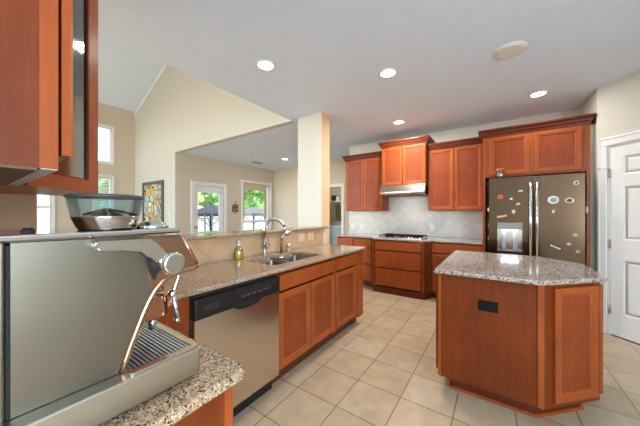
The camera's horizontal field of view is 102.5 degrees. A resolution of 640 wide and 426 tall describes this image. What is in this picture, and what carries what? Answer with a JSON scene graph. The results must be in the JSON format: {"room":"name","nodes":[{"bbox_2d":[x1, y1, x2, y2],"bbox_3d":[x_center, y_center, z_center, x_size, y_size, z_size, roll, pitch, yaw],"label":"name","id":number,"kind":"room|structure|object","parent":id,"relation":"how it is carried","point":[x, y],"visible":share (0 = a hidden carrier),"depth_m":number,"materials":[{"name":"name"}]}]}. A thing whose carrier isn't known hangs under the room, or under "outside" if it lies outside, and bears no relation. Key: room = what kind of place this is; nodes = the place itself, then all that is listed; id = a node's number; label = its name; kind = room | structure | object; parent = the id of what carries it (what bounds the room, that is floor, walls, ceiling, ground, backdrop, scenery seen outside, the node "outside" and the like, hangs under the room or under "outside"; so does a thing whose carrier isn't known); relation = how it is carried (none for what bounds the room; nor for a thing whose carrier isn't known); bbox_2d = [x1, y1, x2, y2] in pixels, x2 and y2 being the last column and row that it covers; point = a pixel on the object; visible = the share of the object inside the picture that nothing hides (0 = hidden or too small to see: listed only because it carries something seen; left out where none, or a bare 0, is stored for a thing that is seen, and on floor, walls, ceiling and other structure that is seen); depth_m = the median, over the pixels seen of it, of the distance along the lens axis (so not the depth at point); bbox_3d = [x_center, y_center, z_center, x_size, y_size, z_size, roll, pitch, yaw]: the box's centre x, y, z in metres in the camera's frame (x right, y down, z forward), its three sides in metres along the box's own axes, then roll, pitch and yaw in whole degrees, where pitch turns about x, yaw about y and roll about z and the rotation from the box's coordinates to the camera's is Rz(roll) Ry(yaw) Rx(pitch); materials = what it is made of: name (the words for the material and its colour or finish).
{"room":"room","nodes":[
{"label":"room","id":0,"kind":"room"},
{"bbox_2d":[55,102,134,227],"bbox_3d":[-7.552,-0.790,3.934,0.100,4.220,8.100,0,0,35],"label":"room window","id":1,"kind":"structure","parent":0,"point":[122,120],"depth_m":6.91,"materials":[{"name":"beige paint"}]},
{"bbox_2d":[37,195,54,227],"bbox_3d":[-6.237,-0.115,5.796,0.090,1.770,0.360,0,0,35],"label":"window","id":2,"kind":"structure","parent":1,"relation":"attached to","point":[53,196],"depth_m":5.89,"materials":[{"name":"white paint"}]},
{"bbox_2d":[37,195,51,227],"bbox_3d":[-6.214,-0.124,5.781,0.040,1.632,0.254,0,0,35],"label":"window blind","id":3,"kind":"object","parent":2,"relation":"attached to","point":[37,195],"visible":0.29,"depth_m":5.79,"materials":[{"name":"white plastic"}]},
{"bbox_2d":[92,174,113,210],"bbox_3d":[-5.632,-0.115,6.673,0.090,1.770,0.450,0,0,35],"label":"window","id":4,"kind":"structure","parent":1,"relation":"attached to","point":[107,176],"depth_m":6.80,"materials":[{"name":"white paint"}]},
{"bbox_2d":[95,177,111,208],"bbox_3d":[-5.609,-0.124,6.658,0.040,1.632,0.344,0,0,35],"label":"window blind","id":5,"kind":"object","parent":1,"relation":"attached to","point":[98,177],"visible":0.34,"depth_m":6.67,"materials":[{"name":"white plastic"}]},
{"bbox_2d":[98,123,113,164],"bbox_3d":[-5.632,-1.795,6.673,0.090,1.010,0.450,0,0,35],"label":"window","id":6,"kind":"structure","parent":1,"relation":"attached to","point":[110,128],"depth_m":6.80,"materials":[{"name":"white paint"}]},
{"bbox_2d":[98,34,164,111],"bbox_3d":[-5.123,-4.175,2.259,6.000,2.730,8.100,0,0,35],"label":"vault","id":7,"kind":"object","parent":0,"point":[125,74],"visible":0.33,"depth_m":6.17,"materials":[{"name":"paint"}]},
{"bbox_2d":[135,65,294,234],"bbox_3d":[-2.790,-2.025,5.642,5.800,6.690,0.120,0,0,35],"label":"wall","id":8,"kind":"structure","parent":0,"point":[183,112],"depth_m":5.90,"materials":[{"name":"beige paint"}]},
{"bbox_2d":[134,64,167,116],"bbox_3d":[-2.829,-4.040,5.584,5.800,2.640,0.020,0,0,35],"label":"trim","id":9,"kind":"structure","parent":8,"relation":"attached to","point":[164,67],"depth_m":6.64,"materials":[{"name":"white paint"}]},
{"bbox_2d":[142,180,163,221],"bbox_3d":[-4.291,-0.275,6.583,1.160,1.090,0.035,0,0,35],"label":"framed picture","id":10,"kind":"object","parent":8,"relation":"attached to","point":[153,192],"visible":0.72,"depth_m":6.56},
{"bbox_2d":[144,184,160,220],"bbox_3d":[-4.285,-0.275,6.592,1.000,0.930,0.011,0,0,35],"label":"print","id":11,"kind":"object","parent":10,"relation":"attached to","point":[152,192],"depth_m":6.59},
{"bbox_2d":[180,153,272,234],"bbox_3d":[-2.440,-0.052,7.381,0.100,2.745,3.140,0,0,35],"label":"wall","id":12,"kind":"structure","parent":0,"point":[192,168],"depth_m":6.94,"materials":[{"name":"beige paint"}]},
{"bbox_2d":[191,181,226,233],"bbox_3d":[-2.854,0.260,6.671,0.025,2.120,1.020,0,0,35],"label":"door frame","id":13,"kind":"structure","parent":12,"relation":"in","point":[193,183],"depth_m":6.58,"materials":[{"name":"white paint"}]},
{"bbox_2d":[194,185,222,233],"bbox_3d":[-2.868,0.302,6.680,0.112,2.015,0.830,0,0,35],"label":"door","id":14,"kind":"structure","parent":13,"relation":"attached to","point":[205,189],"depth_m":6.68,"materials":[{"name":"white paint"}]},
{"bbox_2d":[232,201,238,213],"bbox_3d":[-2.412,-0.180,7.319,0.014,0.360,0.220,0,0,35],"label":"wall plaque","id":15,"kind":"object","parent":12,"relation":"attached to","point":[235,206],"visible":1,"depth_m":7.32,"materials":[{"name":"black metal"}]},
{"bbox_2d":[241,179,272,230],"bbox_3d":[-1.964,-0.195,8.001,0.140,1.590,1.260,0,0,35],"label":"window","id":16,"kind":"structure","parent":12,"relation":"in","point":[242,181],"depth_m":8.13,"materials":[{"name":"white paint"}]},
{"bbox_2d":[243,190,243,219],"bbox_3d":[-2.270,-0.253,7.598,0.022,0.906,0.070,0,0,35],"label":"curtain","id":17,"kind":"object","parent":16,"relation":"hanging from","point":[243,190],"visible":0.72,"depth_m":7.60,"materials":[{"name":"beige fabric"}]},
{"bbox_2d":[243,183,266,191],"bbox_3d":[-2.008,-0.811,7.964,0.020,0.208,0.970,0,0,35],"label":"roman shade","id":18,"kind":"object","parent":16,"relation":"attached to","point":[246,186],"visible":1,"depth_m":7.93,"materials":[{"name":"beige fabric"}]},
{"bbox_2d":[264,192,266,219],"bbox_3d":[-1.773,-0.253,8.318,0.022,0.906,0.120,0,0,35],"label":"curtain","id":19,"kind":"object","parent":16,"relation":"hanging from","point":[265,193],"visible":1,"depth_m":8.32,"materials":[{"name":"beige fabric"}]},
{"bbox_2d":[201,229,325,264],"bbox_3d":[-0.748,0.761,2.482,0.150,1.117,2.724,0,0,35],"label":"wall","id":20,"kind":"structure","parent":0,"point":[324,230],"depth_m":3.29,"materials":[{"name":"beige paint"}]},
{"bbox_2d":[0,193,322,264],"bbox_3d":[-0.828,0.154,2.208,0.030,0.499,3.075,0,0,35],"label":"tiled wall","id":21,"kind":"structure","parent":20,"relation":"attached to","point":[205,251],"depth_m":2.12,"materials":[{"name":"beige tile"}]},
{"bbox_2d":[298,233,303,241],"bbox_3d":[-0.222,0.285,3.081,0.010,0.100,0.118,0,0,35],"label":"wall switch","id":22,"kind":"object","parent":21,"relation":"attached to","point":[300,235],"visible":1,"depth_m":3.06,"materials":[{"name":"beige plastic"}]},
{"bbox_2d":[308,232,313,240],"bbox_3d":[-0.115,0.285,3.238,0.009,0.100,0.118,0,0,35],"label":"power outlet","id":23,"kind":"object","parent":21,"relation":"attached to","point":[310,234],"visible":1,"depth_m":3.23,"materials":[{"name":"beige plastic"}]},
{"bbox_2d":[180,226,328,240],"bbox_3d":[-0.746,0.188,2.484,0.250,0.028,2.702,0,0,35],"label":"granite bar ledge","id":24,"kind":"object","parent":20,"relation":"on","point":[199,236],"visible":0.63,"depth_m":2.36,"materials":[{"name":"beige stone"}]},
{"bbox_2d":[298,112,321,226],"bbox_3d":[-0.099,-0.052,3.810,0.430,2.745,0.200,0,0,35],"label":"wall column","id":25,"kind":"structure","parent":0,"point":[309,127],"depth_m":3.71,"materials":[{"name":"beige paint"}]},
{"bbox_2d":[273,161,348,233],"bbox_3d":[0.501,-0.052,7.199,4.950,2.745,0.100,0,0,35],"label":"wall","id":26,"kind":"structure","parent":0,"point":[285,181],"depth_m":8.13,"materials":[{"name":"beige paint"}]},
{"bbox_2d":[330,183,343,233],"bbox_3d":[0.270,0.245,7.285,0.950,2.150,0.020,0,0,35],"label":"trim","id":27,"kind":"structure","parent":26,"relation":"attached to","point":[341,185],"depth_m":7.04,"materials":[{"name":"white paint"}]},
{"bbox_2d":[322,112,329,243],"bbox_3d":[0.081,-0.052,3.686,0.006,2.745,0.200,0,0,35],"label":"wall","id":28,"kind":"structure","parent":0,"point":[325,118],"depth_m":3.70,"materials":[{"name":"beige paint"}]},
{"bbox_2d":[330,187,340,225],"bbox_3d":[0.848,-0.052,7.834,2.500,2.745,1.340,0,0,35],"label":"wall","id":29,"kind":"structure","parent":0,"point":[333,191],"depth_m":8.77,"materials":[{"name":"beige paint"}]},
{"bbox_2d":[336,205,340,219],"bbox_3d":[0.782,-0.040,8.530,0.600,0.520,0.043,0,0,35],"label":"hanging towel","id":30,"kind":"object","parent":29,"relation":"hanging from","point":[338,207],"visible":0.34,"depth_m":8.62,"materials":[{"name":"green fabric"}]},
{"bbox_3d":[0.693,-0.292,8.402,1.300,0.225,0.379,0,0,35],"label":"wall shelf","id":31,"kind":"object","parent":29,"relation":"attached to","visible":0},
{"bbox_2d":[331,195,336,200],"bbox_3d":[0.496,-0.500,8.502,0.136,0.190,0.246,0,0,35],"label":"storage box","id":32,"kind":"object","parent":31,"relation":"on","point":[333,197],"visible":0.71,"depth_m":8.40,"materials":[{"name":"black"}]},
{"bbox_2d":[98,0,639,170],"bbox_3d":[-0.325,-1.485,2.654,8.950,0.120,11.200,0,0,35],"label":"ceiling","id":33,"kind":"structure","parent":0,"point":[328,57],"depth_m":2.33,"materials":[{"name":"paint"}]},
{"bbox_2d":[256,59,274,70],"bbox_3d":[-0.521,-1.420,2.467,0.184,0.010,0.184,0,0,35],"label":"recessed light","id":34,"kind":"object","parent":33,"relation":"in","point":[265,65],"visible":1,"depth_m":2.47,"materials":[{"name":"beige"}]},
{"bbox_2d":[379,68,396,77],"bbox_3d":[0.689,-1.420,2.604,0.184,0.010,0.184,0,0,35],"label":"recessed light","id":35,"kind":"object","parent":33,"relation":"in","point":[388,72],"visible":1,"depth_m":2.60,"materials":[{"name":"beige"}]},
{"bbox_2d":[393,120,404,124],"bbox_3d":[1.228,-1.420,4.000,0.184,0.010,0.184,0,0,35],"label":"recessed light","id":36,"kind":"object","parent":33,"relation":"in","point":[397,122],"visible":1,"depth_m":4.01,"materials":[{"name":"beige"}]},
{"bbox_2d":[493,41,527,58],"bbox_3d":[1.653,-1.416,2.237,0.240,0.018,0.240,0,0,35],"label":"ceiling speaker","id":37,"kind":"object","parent":33,"relation":"attached to","point":[511,49],"visible":1,"depth_m":2.22,"materials":[{"name":"white plastic"}]},
{"bbox_2d":[528,90,547,97],"bbox_3d":[2.595,-1.420,3.057,0.184,0.010,0.184,0,0,35],"label":"recessed light","id":38,"kind":"object","parent":33,"relation":"in","point":[542,92],"visible":1,"depth_m":3.05,"materials":[{"name":"beige"}]},
{"bbox_2d":[233,286,639,425],"bbox_3d":[-1.677,1.370,2.676,11.200,0.100,12.700,0,0,35],"label":"floor","id":39,"kind":"structure","parent":0,"point":[380,370],"depth_m":1.94,"materials":[{"name":"tile"}]},
{"bbox_2d":[157,297,188,336],"bbox_3d":[-1.104,0.878,1.099,0.765,0.884,0.920,0,0,35],"label":"base cabinet","id":40,"kind":"object","parent":39,"relation":"on","point":[182,326],"visible":0.15,"depth_m":1.34,"materials":[{"name":"brown wood"}]},
{"bbox_2d":[98,244,365,425],"bbox_3d":[-0.248,0.420,1.811,1.385,0.030,3.070,0,0,35],"label":"countertop","id":41,"kind":"structure","parent":40,"relation":"on","point":[218,372],"depth_m":0.71,"materials":[{"name":"beige stone"}]},
{"bbox_2d":[0,226,199,425],"bbox_3d":[-0.507,0.214,0.595,0.299,0.381,0.347,0,0,35],"label":"espresso machine","id":42,"kind":"object","parent":41,"relation":"on","point":[83,343],"depth_m":0.49,"materials":[{"name":"metal"}]},
{"bbox_2d":[63,193,144,229],"bbox_3d":[-0.478,-0.004,0.578,0.141,0.076,0.141,0,0,35],"label":"bean hopper","id":43,"kind":"object","parent":42,"relation":"on","point":[104,218],"visible":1,"depth_m":0.54,"materials":[{"name":"metal"}]},
{"bbox_2d":[69,216,139,229],"bbox_3d":[-0.478,0.020,0.578,0.122,0.028,0.122,0,0,35],"label":"bowl","id":44,"kind":"object","parent":43,"relation":"on","point":[80,222],"depth_m":0.53,"materials":[{"name":"metal"}]},
{"bbox_2d":[128,341,163,368],"bbox_3d":[-0.462,0.332,0.656,0.252,0.001,0.124,0,0,35],"label":"drip tray","id":45,"kind":"object","parent":42,"relation":"on","point":[145,353],"depth_m":0.60,"materials":[{"name":"silver metal"}]},
{"bbox_2d":[136,220,168,227],"bbox_3d":[-0.413,0.025,0.635,0.068,0.018,0.068,0,0,35],"label":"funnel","id":46,"kind":"object","parent":42,"relation":"on","point":[150,223],"visible":1,"depth_m":0.61,"materials":[{"name":"silver metal"}]},
{"bbox_2d":[127,322,187,370],"bbox_3d":[-0.462,0.329,0.656,0.252,0.004,0.121,0,0,35],"label":"grille","id":47,"kind":"object","parent":42,"relation":"attached to","point":[160,343],"depth_m":0.63,"materials":[{"name":"metal"}]},
{"bbox_2d":[234,241,242,259],"bbox_3d":[-0.720,0.322,2.276,0.078,0.166,0.078,0,0,35],"label":"soap bottle","id":48,"kind":"object","parent":41,"relation":"on","point":[238,255],"visible":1,"depth_m":2.26,"materials":[{"name":"yellow"}]},
{"bbox_2d":[261,218,289,255],"bbox_3d":[-0.432,0.222,2.521,0.281,0.366,0.090,0,0,-4],"label":"kitchen faucet","id":49,"kind":"object","parent":41,"relation":"on","point":[264,244],"visible":1,"depth_m":2.49,"materials":[{"name":"silver metal"}]},
{"bbox_2d":[255,255,313,264],"bbox_3d":[-0.314,0.530,2.385,0.363,0.187,0.668,0,0,35],"label":"double sink","id":50,"kind":"object","parent":41,"relation":"in","point":[285,259],"visible":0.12,"depth_m":2.53,"materials":[{"name":"metal"}]},
{"bbox_2d":[279,229,295,252],"bbox_3d":[-0.337,0.285,2.672,0.170,0.241,0.043,0,0,-22],"label":"water tap","id":51,"kind":"object","parent":41,"relation":"on","point":[283,234],"visible":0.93,"depth_m":2.64,"materials":[{"name":"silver metal"}]},
{"bbox_2d":[173,386,232,425],"bbox_3d":[-0.629,0.883,0.592,0.571,0.874,0.620,0,0,35],"label":"base cabinet","id":52,"kind":"object","parent":39,"relation":"on","point":[218,411],"visible":0.08,"depth_m":0.63,"materials":[{"name":"brown wood"}]},
{"bbox_2d":[189,274,279,417],"bbox_3d":[-0.723,0.889,1.798,0.598,0.862,0.650,0,0,35],"label":"dishwasher","id":53,"kind":"object","parent":39,"relation":"on","point":[240,321],"visible":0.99,"depth_m":1.65,"materials":[{"name":"silver metal"}]},
{"bbox_2d":[256,254,334,383],"bbox_3d":[-0.311,0.890,2.428,0.580,0.860,0.833,0,0,35],"label":"base cabinet","id":54,"kind":"object","parent":39,"relation":"on","point":[307,292],"visible":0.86,"depth_m":2.22,"materials":[{"name":"brown wood"}]},
{"bbox_2d":[298,252,356,340],"bbox_3d":[0.061,0.878,2.967,0.580,0.884,0.470,0,0,35],"label":"base cabinet","id":55,"kind":"object","parent":39,"relation":"on","point":[345,272],"visible":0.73,"depth_m":2.79,"materials":[{"name":"brown wood"}]},
{"bbox_2d":[330,222,340,244],"bbox_3d":[0.594,0.795,8.170,0.680,1.050,0.655,0,0,35],"label":"washing machine","id":56,"kind":"object","parent":39,"relation":"on","point":[335,229],"visible":0.19,"depth_m":7.90,"materials":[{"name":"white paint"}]},
{"bbox_2d":[337,236,353,245],"bbox_3d":[0.636,0.878,5.083,0.355,0.884,0.600,0,0,35],"label":"base cabinet","id":57,"kind":"object","parent":39,"relation":"on","point":[349,241],"visible":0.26,"depth_m":4.84,"materials":[{"name":"brown wood"}]},
{"bbox_2d":[350,250,362,324],"bbox_3d":[0.242,0.878,3.228,0.582,0.884,0.150,0,0,35],"label":"end post","id":58,"kind":"object","parent":39,"relation":"on","point":[359,264],"visible":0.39,"depth_m":3.06,"materials":[{"name":"brown wood"}]},
{"bbox_2d":[354,237,372,286],"bbox_3d":[0.938,0.878,4.875,0.373,0.884,0.600,0,0,35],"label":"base cabinet","id":59,"kind":"object","parent":39,"relation":"on","point":[361,242],"visible":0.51,"depth_m":4.60,"materials":[{"name":"brown wood"}]},
{"bbox_2d":[372,239,431,299],"bbox_3d":[1.448,0.878,4.432,0.956,0.884,0.740,0,0,35],"label":"base cabinet","id":60,"kind":"object","parent":39,"relation":"on","point":[401,268],"visible":0.95,"depth_m":4.09,"materials":[{"name":"brown wood"}]},
{"bbox_2d":[431,242,482,297],"bbox_3d":[2.165,0.878,4.028,0.675,0.884,0.600,0,0,35],"label":"base cabinet","id":61,"kind":"object","parent":39,"relation":"on","point":[440,251],"visible":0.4,"depth_m":3.90,"materials":[{"name":"brown wood"}]},
{"bbox_2d":[335,233,482,244],"bbox_3d":[1.412,0.420,4.451,2.390,0.030,0.761,0,0,35],"label":"countertop","id":62,"kind":"structure","parent":61,"relation":"on","point":[357,235],"depth_m":4.09,"materials":[{"name":"grey stone"}]},
{"bbox_2d":[379,233,427,239],"bbox_3d":[1.416,0.384,4.386,0.720,0.042,0.470,0,0,35],"label":"gas cooktop","id":63,"kind":"object","parent":62,"relation":"in","point":[387,235],"visible":1,"depth_m":4.31,"materials":[{"name":"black metal"}]},
{"bbox_2d":[436,273,602,417],"bbox_3d":[1.558,0.878,2.101,0.950,0.884,1.072,0,0,35],"label":"kitchen island","id":64,"kind":"object","parent":39,"relation":"on","point":[540,355],"visible":0.76,"depth_m":1.66,"materials":[{"name":"brown wood"}]},
{"bbox_2d":[478,299,497,312],"bbox_3d":[1.137,0.629,1.742,0.114,0.072,0.009,0,0,35],"label":"power outlet","id":65,"kind":"object","parent":64,"relation":"attached to","point":[483,305],"visible":1,"depth_m":1.74,"materials":[{"name":"black plastic"}]},
{"bbox_2d":[480,303,486,308],"bbox_3d":[1.115,0.629,1.754,0.036,0.032,0.003,0,0,35],"label":"receptacle","id":66,"kind":"object","parent":65,"relation":"attached to","point":[482,305],"depth_m":1.75,"materials":[{"name":"black plastic"}]},
{"bbox_2d":[433,250,607,285],"bbox_3d":[1.559,0.420,2.092,0.960,0.030,1.175,0,0,35],"label":"island countertop","id":67,"kind":"structure","parent":64,"relation":"on","point":[523,269],"depth_m":1.86,"materials":[{"name":"grey stone"}]},
{"bbox_2d":[478,113,595,267],"bbox_3d":[2.846,0.090,3.510,1.140,2.460,0.680,0,0,35],"label":"surround","id":68,"kind":"object","parent":39,"relation":"on","point":[561,145],"visible":0.84,"depth_m":3.21,"materials":[{"name":"brown wood"}]},
{"bbox_2d":[489,172,585,264],"bbox_3d":[2.806,0.427,3.424,0.910,1.785,0.776,0,0,35],"label":"refrigerator","id":69,"kind":"object","parent":39,"relation":"on","point":[533,226],"visible":0.59,"depth_m":3.11,"materials":[{"name":"metal"}]},
{"bbox_2d":[495,168,504,177],"bbox_3d":[2.377,-0.528,3.392,0.100,0.126,0.100,0,0,35],"label":"glass jar","id":70,"kind":"object","parent":69,"relation":"on","point":[498,169],"visible":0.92,"depth_m":3.38,"materials":[{"name":"clear glass"}]},
{"bbox_2d":[496,214,507,217],"bbox_3d":[2.358,0.035,3.331,0.124,0.060,0.008,0,0,35],"label":"magnet","id":71,"kind":"object","parent":69,"relation":"attached to","point":[504,215],"visible":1,"depth_m":3.33},
{"bbox_2d":[548,196,558,203],"bbox_3d":[2.767,-0.162,3.047,0.104,0.096,0.010,0,0,35],"label":"magnet","id":72,"kind":"object","parent":69,"relation":"attached to","point":[553,199],"visible":1,"depth_m":3.04},
{"bbox_2d":[548,243,562,250],"bbox_3d":[2.782,0.395,3.038,0.128,0.089,0.008,0,0,35],"label":"magnet","id":73,"kind":"object","parent":69,"relation":"attached to","point":[550,244],"visible":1,"depth_m":3.04},
{"bbox_2d":[564,198,573,202],"bbox_3d":[2.881,-0.152,2.968,0.084,0.064,0.010,0,0,35],"label":"magnet","id":74,"kind":"object","parent":69,"relation":"attached to","point":[567,200],"visible":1,"depth_m":2.96},
{"bbox_2d":[349,108,580,252],"bbox_3d":[2.111,-0.052,4.521,3.520,2.745,0.120,0,0,35],"label":"wall","id":75,"kind":"structure","parent":0,"point":[472,131],"depth_m":4.18,"materials":[{"name":"beige paint"}]},
{"bbox_2d":[342,151,388,210],"bbox_3d":[0.887,-0.595,5.051,0.834,1.090,0.372,0,0,35],"label":"upper cabinet","id":76,"kind":"object","parent":75,"relation":"attached to","point":[363,177],"visible":0.82,"depth_m":4.89,"materials":[{"name":"brown wood"}]},
{"bbox_2d":[378,135,434,185],"bbox_3d":[1.522,-0.878,4.558,0.870,0.776,0.462,0,0,35],"label":"upper cabinet","id":77,"kind":"object","parent":75,"relation":"attached to","point":[407,164],"visible":0.88,"depth_m":4.37,"materials":[{"name":"brown wood"}]},
{"bbox_2d":[380,183,427,196],"bbox_3d":[1.508,-0.401,4.536,0.750,0.174,0.500,0,0,35],"label":"range hood","id":78,"kind":"object","parent":77,"relation":"attached to","point":[410,189],"visible":0.98,"depth_m":4.33,"materials":[{"name":"silver metal"}]},
{"bbox_2d":[349,196,482,238],"bbox_3d":[1.622,-0.063,4.778,2.425,0.934,0.012,0,0,35],"label":"tiled wall","id":79,"kind":"structure","parent":75,"relation":"attached to","point":[407,214],"depth_m":4.68,"materials":[{"name":"white tile"}]},
{"bbox_2d":[429,224,433,230],"bbox_3d":[1.968,0.250,4.526,0.078,0.120,0.009,0,0,35],"label":"power outlet","id":80,"kind":"object","parent":79,"relation":"attached to","point":[431,226],"visible":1,"depth_m":4.53,"materials":[{"name":"white plastic"}]},
{"bbox_2d":[427,137,482,210],"bbox_3d":[2.188,-0.595,4.156,0.780,1.090,0.367,0,0,35],"label":"upper cabinet","id":81,"kind":"object","parent":75,"relation":"attached to","point":[455,175],"visible":0.89,"depth_m":4.01,"materials":[{"name":"brown wood"}]},
{"bbox_2d":[581,88,596,271],"bbox_3d":[3.401,-0.052,3.224,0.164,2.745,0.790,0,0,35],"label":"wall","id":82,"kind":"structure","parent":0,"point":[590,106],"depth_m":2.99,"materials":[{"name":"beige paint"}]},
{"bbox_2d":[597,71,639,344],"bbox_3d":[3.404,-0.052,1.765,0.100,2.745,2.360,0,0,-10],"label":"wall","id":83,"kind":"structure","parent":0,"point":[618,101],"depth_m":2.74,"materials":[{"name":"beige paint"}]},
{"bbox_2d":[597,130,639,333],"bbox_3d":[3.259,0.242,2.447,0.120,2.155,0.936,0,0,-10],"label":"door frame","id":84,"kind":"structure","parent":83,"relation":"in","point":[613,141],"depth_m":2.83,"materials":[{"name":"white paint"}]},
{"bbox_2d":[598,142,639,343],"bbox_3d":[3.199,0.294,2.465,0.129,2.028,0.794,0,0,-10],"label":"door","id":85,"kind":"structure","parent":84,"relation":"attached to","point":[624,171],"depth_m":2.69,"materials":[{"name":"white paint"}]},
{"bbox_3d":[-1.186,-0.052,0.508,1.630,2.745,0.130,0,0,35],"label":"wall","id":86,"kind":"structure","parent":0,"visible":0},
{"bbox_2d":[0,0,72,185],"bbox_3d":[-0.859,-0.632,0.579,0.519,1.086,0.345,0,0,35],"label":"upper cabinet","id":87,"kind":"object","parent":86,"relation":"attached to","point":[36,36],"visible":1,"depth_m":0.53,"materials":[{"name":"brown wood"}]},
{"bbox_2d":[0,0,97,195],"bbox_3d":[-1.264,-0.635,1.006,0.614,1.080,0.590,0,0,35],"label":"upper cabinet","id":88,"kind":"object","parent":86,"relation":"attached to","point":[78,173],"visible":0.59,"depth_m":1.13,"materials":[{"name":"brown wood"}]},
{"label":"outside","id":89,"kind":"structure","parent":0,"visible":0},
{"bbox_3d":[-10.167,1.470,19.162,21.500,0.100,40.000,0,0,35],"label":"lawn","id":90,"kind":"structure","parent":89,"visible":0},
{"bbox_2d":[96,178,108,209],"bbox_3d":[-9.793,-0.414,12.280,2.693,3.686,2.389,0,0,-33],"label":"leafy tree","id":91,"kind":"object","parent":90,"relation":"on","point":[106,180],"visible":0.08,"depth_m":11.33,"materials":[{"name":"green plant"}]},
{"bbox_2d":[198,192,217,206],"bbox_3d":[-6.795,-1.081,16.537,3.078,5.015,2.580,0,0,30],"label":"leafy tree","id":92,"kind":"object","parent":90,"relation":"on","point":[200,194],"visible":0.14,"depth_m":15.71,"materials":[{"name":"green plant"}]},
{"bbox_2d":[198,216,266,231],"bbox_3d":[-4.524,0.720,14.662,0.120,1.400,12.000,0,0,35],"label":"picket fence","id":93,"kind":"object","parent":90,"relation":"on","point":[258,225],"visible":0.02,"depth_m":14.75,"materials":[{"name":"white wood"}]},
{"bbox_2d":[244,190,263,209],"bbox_3d":[-4.879,-1.256,19.818,2.920,5.364,3.597,0,0,35],"label":"leafy tree","id":94,"kind":"object","parent":90,"relation":"on","point":[256,198],"visible":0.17,"depth_m":18.84,"materials":[{"name":"green plant"}]},
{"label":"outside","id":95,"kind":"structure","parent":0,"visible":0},
{"bbox_3d":[-2.807,1.430,11.121,4.750,0.100,8.880,0,0,35],"label":"patio slab","id":96,"kind":"object","parent":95,"visible":0},
{"bbox_2d":[198,203,217,230],"bbox_3d":[-3.851,0.500,9.035,1.755,1.760,1.755,0,0,-33],"label":"patio umbrella","id":97,"kind":"object","parent":96,"relation":"on","point":[208,208],"visible":0.27,"depth_m":8.51,"materials":[{"name":"grey fabric"}]},
{"bbox_2d":[244,205,263,228],"bbox_3d":[-2.874,0.500,11.155,1.755,1.760,1.755,0,0,-33],"label":"patio umbrella","id":98,"kind":"object","parent":96,"relation":"on","point":[253,211],"visible":0.41,"depth_m":10.58,"materials":[{"name":"grey fabric"}]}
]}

